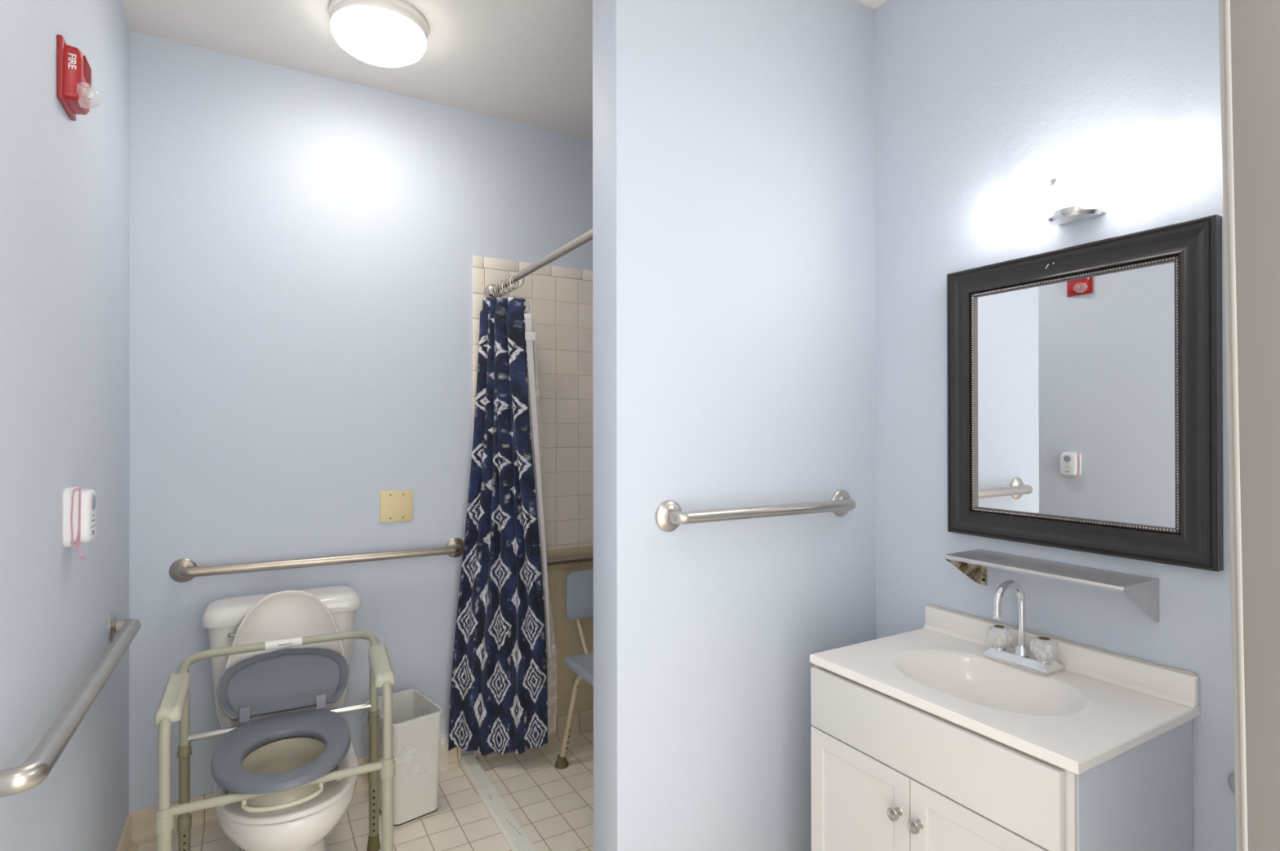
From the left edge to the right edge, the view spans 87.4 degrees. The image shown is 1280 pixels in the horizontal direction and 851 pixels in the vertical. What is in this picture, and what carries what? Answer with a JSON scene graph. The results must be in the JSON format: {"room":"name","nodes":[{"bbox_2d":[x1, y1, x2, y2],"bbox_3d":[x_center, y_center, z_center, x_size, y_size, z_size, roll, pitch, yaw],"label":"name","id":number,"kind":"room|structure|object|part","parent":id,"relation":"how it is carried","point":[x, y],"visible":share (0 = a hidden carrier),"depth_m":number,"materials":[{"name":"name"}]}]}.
{"room":"accessible bathroom","nodes":[
{"label":"accessible bathroom","id":0,"kind":"room"},
{"bbox_2d":[0,0,129,850],"bbox_3d":[-1.090,0.029,1.090,0.100,2.654,2.679,0,0,-30],"label":"wall","id":1,"kind":"structure","parent":0,"point":[64,183],"depth_m":1.42,"materials":[{"name":"paint"}]},
{"bbox_2d":[0,613,141,798],"bbox_3d":[-1.210,0.557,1.469,0.072,0.108,1.120,0,0,-30],"label":"grab bar","id":2,"kind":"object","parent":1,"relation":"attached to","point":[37,767],"visible":1,"depth_m":1.22,"materials":[{"name":"metal"}]},
{"bbox_2d":[57,34,96,120],"bbox_3d":[-1.197,-0.738,1.440,0.064,0.130,0.123,0,0,-30],"label":"fire alarm","id":3,"kind":"object","parent":1,"relation":"attached to","point":[74,71],"visible":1,"depth_m":1.40,"materials":[{"name":"red plastic"}]},
{"bbox_3d":[-1.221,-0.738,1.427,0.010,0.130,0.123,0,0,-30],"label":"plate","id":4,"kind":"part","parent":3,"relation":"part of","materials":[{"name":"red plastic"}]},
{"bbox_2d":[62,486,96,559],"bbox_3d":[-1.226,0.210,1.470,0.045,0.154,0.096,0,0,-30],"label":"box","id":5,"kind":"object","parent":1,"relation":"attached to","point":[79,505],"visible":1,"depth_m":1.44,"materials":[{"name":"plastic"}]},
{"bbox_3d":[-1.240,0.199,1.463,0.013,0.126,0.093,0,0,-30],"label":"plate","id":6,"kind":"part","parent":5,"relation":"part of","materials":[{"name":"plastic"}]},
{"bbox_3d":[-1.201,0.210,1.434,0.027,0.154,0.007,0,0,-28],"label":"pull cord","id":7,"kind":"part","parent":5,"relation":"part of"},
{"bbox_2d":[116,816,138,850],"bbox_3d":[-1.262,1.308,1.516,0.030,0.100,1.499,0,0,-30],"label":"baseboard","id":8,"kind":"structure","parent":1,"relation":"attached to","point":[126,843],"depth_m":2.11,"materials":[{"name":"tile"}]},
{"bbox_2d":[128,30,592,812],"bbox_3d":[-0.677,0.034,2.819,2.346,2.654,0.100,0,0,-30],"label":"wall","id":9,"kind":"structure","parent":0,"point":[303,245],"depth_m":2.45,"materials":[{"name":"paint"}]},
{"bbox_2d":[128,738,461,844],"bbox_3d":[-1.190,1.311,2.442,1.082,0.100,0.030,0,0,-30],"label":"baseboard","id":10,"kind":"structure","parent":9,"relation":"attached to","point":[142,821],"depth_m":2.27,"materials":[{"name":"tile"}]},
{"bbox_2d":[168,537,463,582],"bbox_3d":[-1.128,0.492,2.460,0.994,0.086,0.066,0,0,-30],"label":"grab bar","id":11,"kind":"object","parent":9,"relation":"attached to","point":[182,571],"visible":0.98,"depth_m":2.38,"materials":[{"name":"metal"}]},
{"bbox_2d":[379,489,413,523],"bbox_3d":[-0.945,0.314,2.601,0.123,0.123,0.007,0,0,-30],"label":"cover plate","id":12,"kind":"object","parent":9,"relation":"attached to","point":[395,506],"visible":1,"depth_m":2.60,"materials":[{"name":"yellow plastic"}]},
{"bbox_2d":[484,268,593,719],"bbox_3d":[-0.200,0.355,3.032,1.027,2.013,0.008,0,0,-30],"label":"tiled wall","id":13,"kind":"structure","parent":9,"relation":"attached to","point":[562,308],"depth_m":2.95,"materials":[{"name":"beige tile"}]},
{"bbox_2d":[472,255,592,757],"bbox_3d":[-0.221,0.331,3.019,1.076,2.060,0.010,0,0,-30],"label":"trim","id":14,"kind":"structure","parent":13,"relation":"attached to","point":[478,262],"depth_m":2.77,"materials":[{"name":"tile"}]},
{"bbox_2d":[476,708,593,759],"bbox_3d":[-0.207,1.317,3.002,1.052,0.088,0.030,0,0,-30],"label":"baseboard","id":15,"kind":"structure","parent":13,"relation":"attached to","point":[583,721],"depth_m":2.94,"materials":[{"name":"tile"}]},
{"bbox_2d":[541,553,593,566],"bbox_3d":[-0.159,0.583,3.012,0.895,0.080,0.066,0,0,-30],"label":"grab bar","id":16,"kind":"object","parent":13,"relation":"attached to","point":[586,557],"visible":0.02,"depth_m":2.89,"materials":[{"name":"metal"}]},
{"bbox_2d":[137,731,593,850],"bbox_3d":[0.028,1.386,1.501,2.446,0.060,3.079,0,0,-30],"label":"floor","id":17,"kind":"structure","parent":0,"point":[553,806],"depth_m":2.35,"materials":[{"name":"tile"}]},
{"bbox_2d":[154,631,395,850],"bbox_3d":[-1.007,1.006,1.899,0.558,0.704,0.598,0,0,-30],"label":"chair","id":18,"kind":"object","parent":17,"relation":"on","point":[265,775],"visible":1,"depth_m":1.91,"materials":[{"name":"beige metal"}]},
{"bbox_3d":[-1.112,1.131,1.565,0.030,0.430,0.030,0,0,-30],"label":"leg","id":19,"kind":"part","parent":18,"relation":"part of","materials":[{"name":"beige metal"}]},
{"bbox_3d":[-1.170,0.680,1.681,0.058,0.052,0.227,0,0,-30],"label":"armrest","id":20,"kind":"part","parent":18,"relation":"part of","materials":[{"name":"beige plastic"}]},
{"bbox_3d":[-1.303,1.141,1.917,0.026,0.413,0.027,0,0,-30],"label":"leg","id":21,"kind":"part","parent":18,"relation":"part of","materials":[{"name":"beige metal"}]},
{"bbox_3d":[-1.100,0.913,1.798,0.016,0.020,0.400,0,0,-28],"label":"rail","id":22,"kind":"part","parent":18,"relation":"part of","materials":[{"name":"beige metal"}]},
{"bbox_3d":[-0.976,0.886,1.838,0.338,0.020,0.460,0,0,-30],"label":"seat","id":23,"kind":"part","parent":18,"relation":"part of","materials":[{"name":"grey plastic"}]},
{"bbox_3d":[-0.890,0.933,1.673,0.181,0.030,0.044,0,0,-30],"label":"pail handle","id":24,"kind":"part","parent":18,"relation":"part of","materials":[{"name":"beige plastic"}]},
{"bbox_3d":[-1.111,0.796,2.100,0.368,0.160,0.147,0,0,-30],"label":"seat lid","id":25,"kind":"part","parent":18,"relation":"part of","materials":[{"name":"grey plastic"}]},
{"bbox_3d":[-0.873,0.913,1.917,0.016,0.020,0.400,0,0,-28],"label":"rail","id":26,"kind":"part","parent":18,"relation":"part of","materials":[{"name":"beige metal"}]},
{"bbox_3d":[-0.855,1.142,2.151,0.026,0.410,0.027,0,0,-30],"label":"leg","id":27,"kind":"part","parent":18,"relation":"part of","materials":[{"name":"beige metal"}]},
{"bbox_3d":[-0.737,0.680,1.907,0.053,0.052,0.226,0,0,-27],"label":"armrest","id":28,"kind":"part","parent":18,"relation":"part of","materials":[{"name":"beige plastic"}]},
{"bbox_3d":[-0.676,1.128,1.793,0.030,0.435,0.030,0,0,-30],"label":"leg","id":29,"kind":"part","parent":18,"relation":"part of","materials":[{"name":"beige metal"}]},
{"bbox_2d":[201,586,361,850],"bbox_3d":[-1.066,0.949,2.036,0.474,0.820,0.829,0,0,-30],"label":"toilet","id":30,"kind":"object","parent":17,"relation":"on","point":[233,621],"visible":0.48,"depth_m":2.13,"materials":[{"name":"ceramic"}]},
{"bbox_3d":[-1.281,0.671,2.147,0.079,0.013,0.021,0,0,-17],"label":"flush lever","id":31,"kind":"part","parent":30,"relation":"part of","materials":[{"name":"metal"}]},
{"bbox_3d":[-1.222,0.614,2.305,0.474,0.060,0.210,0,0,-30],"label":"tank lid","id":32,"kind":"part","parent":30,"relation":"part of","materials":[{"name":"ceramic"}]},
{"bbox_3d":[-1.224,0.819,2.308,0.440,0.350,0.186,0,0,-30],"label":"tank","id":33,"kind":"part","parent":30,"relation":"part of","materials":[{"name":"ceramic"}]},
{"bbox_3d":[-1.137,0.758,2.158,0.346,0.435,0.097,0,0,-30],"label":"lid","id":34,"kind":"part","parent":30,"relation":"part of","materials":[{"name":"white plastic"}]},
{"bbox_3d":[-1.043,1.176,1.983,0.368,0.366,0.715,0,0,-30],"label":"bowl","id":35,"kind":"part","parent":30,"relation":"part of","materials":[{"name":"ceramic"}]},
{"bbox_3d":[-0.980,0.982,1.874,0.352,0.018,0.457,0,0,-30],"label":"seat","id":36,"kind":"part","parent":30,"relation":"part of","materials":[{"name":"white plastic"}]},
{"bbox_2d":[365,689,442,827],"bbox_3d":[-0.843,1.181,2.392,0.186,0.358,0.270,0,0,-41],"label":"waste bin","id":37,"kind":"object","parent":17,"relation":"on","point":[416,719],"visible":0.66,"depth_m":2.31,"materials":[{"name":"white plastic"}]},
{"bbox_2d":[459,753,537,850],"bbox_3d":[-0.415,1.344,2.219,0.066,0.030,1.130,0,0,-30],"label":"shower threshold","id":38,"kind":"object","parent":17,"relation":"on","point":[513,833],"visible":1,"depth_m":2.36,"materials":[{"name":"white stone"}]},
{"bbox_2d":[554,568,593,769],"bbox_3d":[-0.036,0.978,2.615,0.496,0.762,0.544,0,0,-30],"label":"chair","id":39,"kind":"object","parent":17,"relation":"on","point":[579,584],"visible":0.3,"depth_m":2.71,"materials":[{"name":"plastic"}]},
{"bbox_3d":[-0.243,1.146,2.662,0.168,0.393,0.024,0,0,12],"label":"leg","id":40,"kind":"part","parent":39,"relation":"part of","materials":[{"name":"beige metal"}]},
{"bbox_3d":[-0.011,0.934,2.604,0.460,0.027,0.400,0,0,-30],"label":"seat","id":41,"kind":"part","parent":39,"relation":"part of","materials":[{"name":"plastic"}]},
{"bbox_3d":[-0.131,0.696,2.819,0.401,0.195,0.031,0,0,-32],"label":"backrest","id":42,"kind":"part","parent":39,"relation":"part of","materials":[{"name":"plastic"}]},
{"bbox_3d":[-0.216,0.816,2.734,0.025,0.311,0.161,0,0,-40],"label":"post","id":43,"kind":"part","parent":39,"relation":"part of","materials":[{"name":"beige metal"}]},
{"bbox_2d":[810,665,1192,850],"bbox_3d":[0.772,0.976,1.521,0.492,0.758,0.615,0,0,-30],"label":"vanity cabinet","id":44,"kind":"object","parent":17,"relation":"on","point":[889,774],"visible":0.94,"depth_m":1.35,"materials":[{"name":"white paint"}]},
{"bbox_3d":[0.508,1.006,1.554,0.020,0.508,0.289,0,0,-30],"label":"door","id":45,"kind":"part","parent":44,"relation":"part of","materials":[{"name":"white paint"}]},
{"bbox_3d":[0.549,0.834,1.440,0.024,0.028,0.028,0,0,-30],"label":"knob","id":46,"kind":"part","parent":44,"relation":"part of","materials":[{"name":"silver metal"}]},
{"bbox_3d":[0.575,0.834,1.395,0.024,0.028,0.028,0,0,-30],"label":"knob","id":47,"kind":"part","parent":44,"relation":"part of","materials":[{"name":"silver metal"}]},
{"bbox_3d":[0.586,0.675,1.422,0.020,0.144,0.598,0,0,-30],"label":"drawer","id":48,"kind":"part","parent":44,"relation":"part of","materials":[{"name":"white paint"}]},
{"bbox_3d":[0.659,1.005,1.295,0.020,0.508,0.306,0,0,-30],"label":"door","id":49,"kind":"part","parent":44,"relation":"part of","materials":[{"name":"white paint"}]},
{"bbox_2d":[809,604,1199,775],"bbox_3d":[0.787,0.598,1.528,0.463,0.181,0.634,0,0,-30],"label":"countertop","id":50,"kind":"structure","parent":44,"relation":"on","point":[1104,705],"depth_m":1.49,"materials":[{"name":"stone"}]},
{"bbox_2d":[982,580,1064,676],"bbox_3d":[0.892,0.471,1.602,0.149,0.206,0.167,0,0,-30],"label":"faucet","id":51,"kind":"object","parent":50,"relation":"on","point":[1020,656],"visible":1,"depth_m":1.60,"materials":[{"name":"silver metal"}]},
{"bbox_3d":[0.893,0.542,1.666,0.032,0.030,0.032,0,0,-30],"label":"knob stem","id":52,"kind":"part","parent":51,"relation":"part of","materials":[{"name":"silver metal"}]},
{"bbox_3d":[0.894,0.524,1.666,0.058,0.046,0.058,0,0,-30],"label":"knob","id":53,"kind":"part","parent":51,"relation":"part of","materials":[{"name":"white plastic"}]},
{"bbox_3d":[0.880,0.451,1.595,0.118,0.166,0.018,0,0,-30],"label":"spout","id":54,"kind":"part","parent":51,"relation":"part of","materials":[{"name":"silver metal"}]},
{"bbox_3d":[0.924,0.563,1.620,0.074,0.023,0.158,0,0,-30],"label":"plate","id":55,"kind":"part","parent":51,"relation":"part of","materials":[{"name":"silver metal"}]},
{"bbox_3d":[0.949,0.523,1.572,0.058,0.046,0.058,0,0,-30],"label":"knob","id":56,"kind":"part","parent":51,"relation":"part of","materials":[{"name":"white plastic"}]},
{"bbox_3d":[0.948,0.541,1.571,0.032,0.030,0.032,0,0,-30],"label":"knob stem","id":57,"kind":"part","parent":51,"relation":"part of","materials":[{"name":"silver metal"}]},
{"bbox_3d":[0.946,0.975,1.269,0.435,0.758,0.005,0,0,-30],"label":"panel","id":58,"kind":"part","parent":44,"relation":"part of","materials":[{"name":"paint"}]},
{"bbox_2d":[120,0,888,140],"bbox_3d":[-0.076,-1.337,1.683,2.446,0.080,2.679,0,0,-30],"label":"ceiling","id":59,"kind":"structure","parent":0,"point":[527,62],"depth_m":2.28,"materials":[{"name":"paint"}]},
{"bbox_2d":[328,0,428,67],"bbox_3d":[-0.830,-1.240,2.136,0.298,0.110,0.298,0,0,-30],"label":"ceiling light","id":60,"kind":"object","parent":59,"relation":"attached to","point":[392,33],"visible":1,"depth_m":2.06,"materials":[{"name":"frosted white plastic"},{"name":"white metal"}]},
{"bbox_2d":[592,0,876,850],"bbox_3d":[0.427,0.030,1.982,1.194,2.654,0.133,0,0,-30],"label":"wall","id":61,"kind":"structure","parent":0,"point":[734,291],"depth_m":1.79,"materials":[{"name":"paint"}]},
{"bbox_2d":[484,228,592,297],"bbox_3d":[-0.330,-0.559,2.289,0.060,0.060,1.153,0,0,-30],"label":"shower rod","id":62,"kind":"object","parent":61,"relation":"attached to","point":[587,237],"visible":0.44,"depth_m":2.26,"materials":[{"name":"metal"}]},
{"bbox_2d":[448,297,550,755],"bbox_3d":[-0.548,0.387,2.622,0.383,1.826,0.217,0,0,22],"label":"shower curtain","id":63,"kind":"object","parent":62,"relation":"hanging from","point":[499,699],"visible":1,"depth_m":2.63,"materials":[{"name":"blue fabric"}]},
{"bbox_2d":[496,281,507,296],"bbox_3d":[-0.551,-0.545,2.671,0.045,0.059,0.012,0,0,-20],"label":"curtain ring","id":64,"kind":"object","parent":62,"relation":"hanging from","point":[500,282],"visible":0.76,"depth_m":2.67,"materials":[{"name":"metal"}]},
{"bbox_2d":[499,280,510,293],"bbox_3d":[-0.533,-0.546,2.640,0.045,0.058,0.017,0,0,-27],"label":"curtain ring","id":65,"kind":"object","parent":62,"relation":"hanging from","point":[503,280],"visible":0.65,"depth_m":2.63,"materials":[{"name":"metal"}]},
{"bbox_2d":[502,278,511,293],"bbox_3d":[-0.520,-0.546,2.617,0.045,0.059,0.012,0,0,-37],"label":"curtain ring","id":66,"kind":"object","parent":62,"relation":"hanging from","point":[505,278],"visible":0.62,"depth_m":2.61,"materials":[{"name":"metal"}]},
{"bbox_2d":[503,276,515,292],"bbox_3d":[-0.503,-0.546,2.589,0.045,0.059,0.008,0,0,-18],"label":"curtain ring","id":67,"kind":"object","parent":62,"relation":"hanging from","point":[508,277],"visible":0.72,"depth_m":2.58,"materials":[{"name":"metal"}]},
{"bbox_2d":[506,275,518,289],"bbox_3d":[-0.486,-0.546,2.558,0.045,0.058,0.017,0,0,-30],"label":"curtain ring","id":68,"kind":"object","parent":62,"relation":"hanging from","point":[509,276],"visible":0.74,"depth_m":2.55,"materials":[{"name":"metal"}]},
{"bbox_2d":[509,273,520,288],"bbox_3d":[-0.472,-0.546,2.535,0.045,0.058,0.015,0,0,-33],"label":"curtain ring","id":69,"kind":"object","parent":62,"relation":"hanging from","point":[513,273],"visible":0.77,"depth_m":2.53,"materials":[{"name":"metal"}]},
{"bbox_2d":[511,271,524,287],"bbox_3d":[-0.455,-0.546,2.506,0.045,0.060,0.004,0,0,-16],"label":"curtain ring","id":70,"kind":"object","parent":62,"relation":"hanging from","point":[516,272],"visible":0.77,"depth_m":2.50,"materials":[{"name":"metal"}]},
{"bbox_2d":[525,302,556,733],"bbox_3d":[-0.534,0.395,2.659,0.343,1.732,0.240,0,0,15],"label":"liner","id":71,"kind":"object","parent":62,"relation":"hanging from","point":[553,699],"visible":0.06,"depth_m":2.69,"materials":[{"name":"white"}]},
{"bbox_2d":[654,489,856,532],"bbox_3d":[0.353,0.231,1.823,0.690,0.082,0.066,0,0,-30],"label":"grab bar","id":72,"kind":"object","parent":61,"relation":"attached to","point":[669,516],"visible":1,"depth_m":1.74,"materials":[{"name":"metal"}]},
{"bbox_3d":[0.354,0.231,1.820,0.642,0.034,0.060,0,0,-30],"label":"rail","id":73,"kind":"part","parent":72,"relation":"part of","materials":[{"name":"metal"}]},
{"bbox_2d":[875,0,1236,850],"bbox_3d":[1.099,0.028,1.552,0.100,2.654,1.284,0,0,-30],"label":"wall","id":74,"kind":"structure","parent":0,"point":[971,96],"depth_m":1.69,"materials":[{"name":"paint"}]},
{"bbox_2d":[943,549,1159,622],"bbox_3d":[0.941,0.375,1.568,0.155,0.094,0.407,0,0,-30],"label":"wall shelf","id":75,"kind":"object","parent":74,"relation":"attached to","point":[1143,591],"visible":1,"depth_m":1.51,"materials":[{"name":"metal"}]},
{"bbox_3d":[0.941,0.333,1.568,0.153,0.010,0.407,0,0,-30],"label":"shelf plate","id":76,"kind":"part","parent":75,"relation":"part of","materials":[{"name":"metal"}]},
{"bbox_2d":[923,606,1199,708],"bbox_3d":[0.974,0.545,1.637,0.026,0.061,0.634,0,0,-30],"label":"backsplash","id":77,"kind":"structure","parent":74,"relation":"attached to","point":[1182,689],"depth_m":1.52,"materials":[{"name":"stone"}]},
{"bbox_2d":[986,137,1160,227],"bbox_3d":[0.982,-0.538,1.537,0.115,0.126,0.344,0,0,-30],"label":"vanity light","id":78,"kind":"object","parent":74,"relation":"attached to","point":[1081,187],"visible":1,"depth_m":1.49,"materials":[{"name":"white glass"}]},
{"bbox_3d":[1.018,-0.535,1.558,0.034,0.108,0.110,0,0,-30],"label":"plate","id":79,"kind":"part","parent":78,"relation":"part of","materials":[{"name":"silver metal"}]},
{"bbox_2d":[946,214,1223,572],"bbox_3d":[1.003,-0.063,1.589,0.028,0.708,0.594,0,0,-30],"label":"wall mirror","id":80,"kind":"object","parent":74,"relation":"attached to","point":[1085,381],"visible":1,"depth_m":1.53,"materials":[{"name":"black metal"}]},
{"bbox_2d":[976,262,1175,528],"bbox_3d":[1.010,-0.063,1.593,0.005,0.568,0.455,0,0,-30],"label":"mirror glass","id":81,"kind":"object","parent":80,"relation":"attached to","point":[1076,369],"depth_m":1.56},
{"bbox_2d":[1227,771,1235,793],"bbox_3d":[1.172,0.702,1.303,0.022,0.048,0.048,0,0,-30],"label":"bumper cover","id":82,"kind":"object","parent":74,"relation":"attached to","point":[1231,779],"visible":0.23,"depth_m":1.31,"materials":[{"name":"plastic"}]},
{"bbox_3d":[0.466,0.025,0.524,2.025,2.654,0.140,0,0,-30],"label":"wall","id":83,"kind":"structure","parent":0,"visible":0},
{"bbox_2d":[1218,0,1248,850],"bbox_3d":[0.631,0.302,0.702,0.027,2.100,0.047,0,0,-30],"label":"trim","id":84,"kind":"structure","parent":83,"relation":"attached to","point":[1235,534],"depth_m":0.70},
{"bbox_2d":[1230,0,1279,850],"bbox_3d":[0.250,0.262,0.391,1.105,2.180,0.202,0,0,-30],"label":"trim","id":85,"kind":"structure","parent":83,"relation":"attached to","point":[1255,24],"depth_m":0.68,"materials":[{"name":"beige paint"}]}
]}

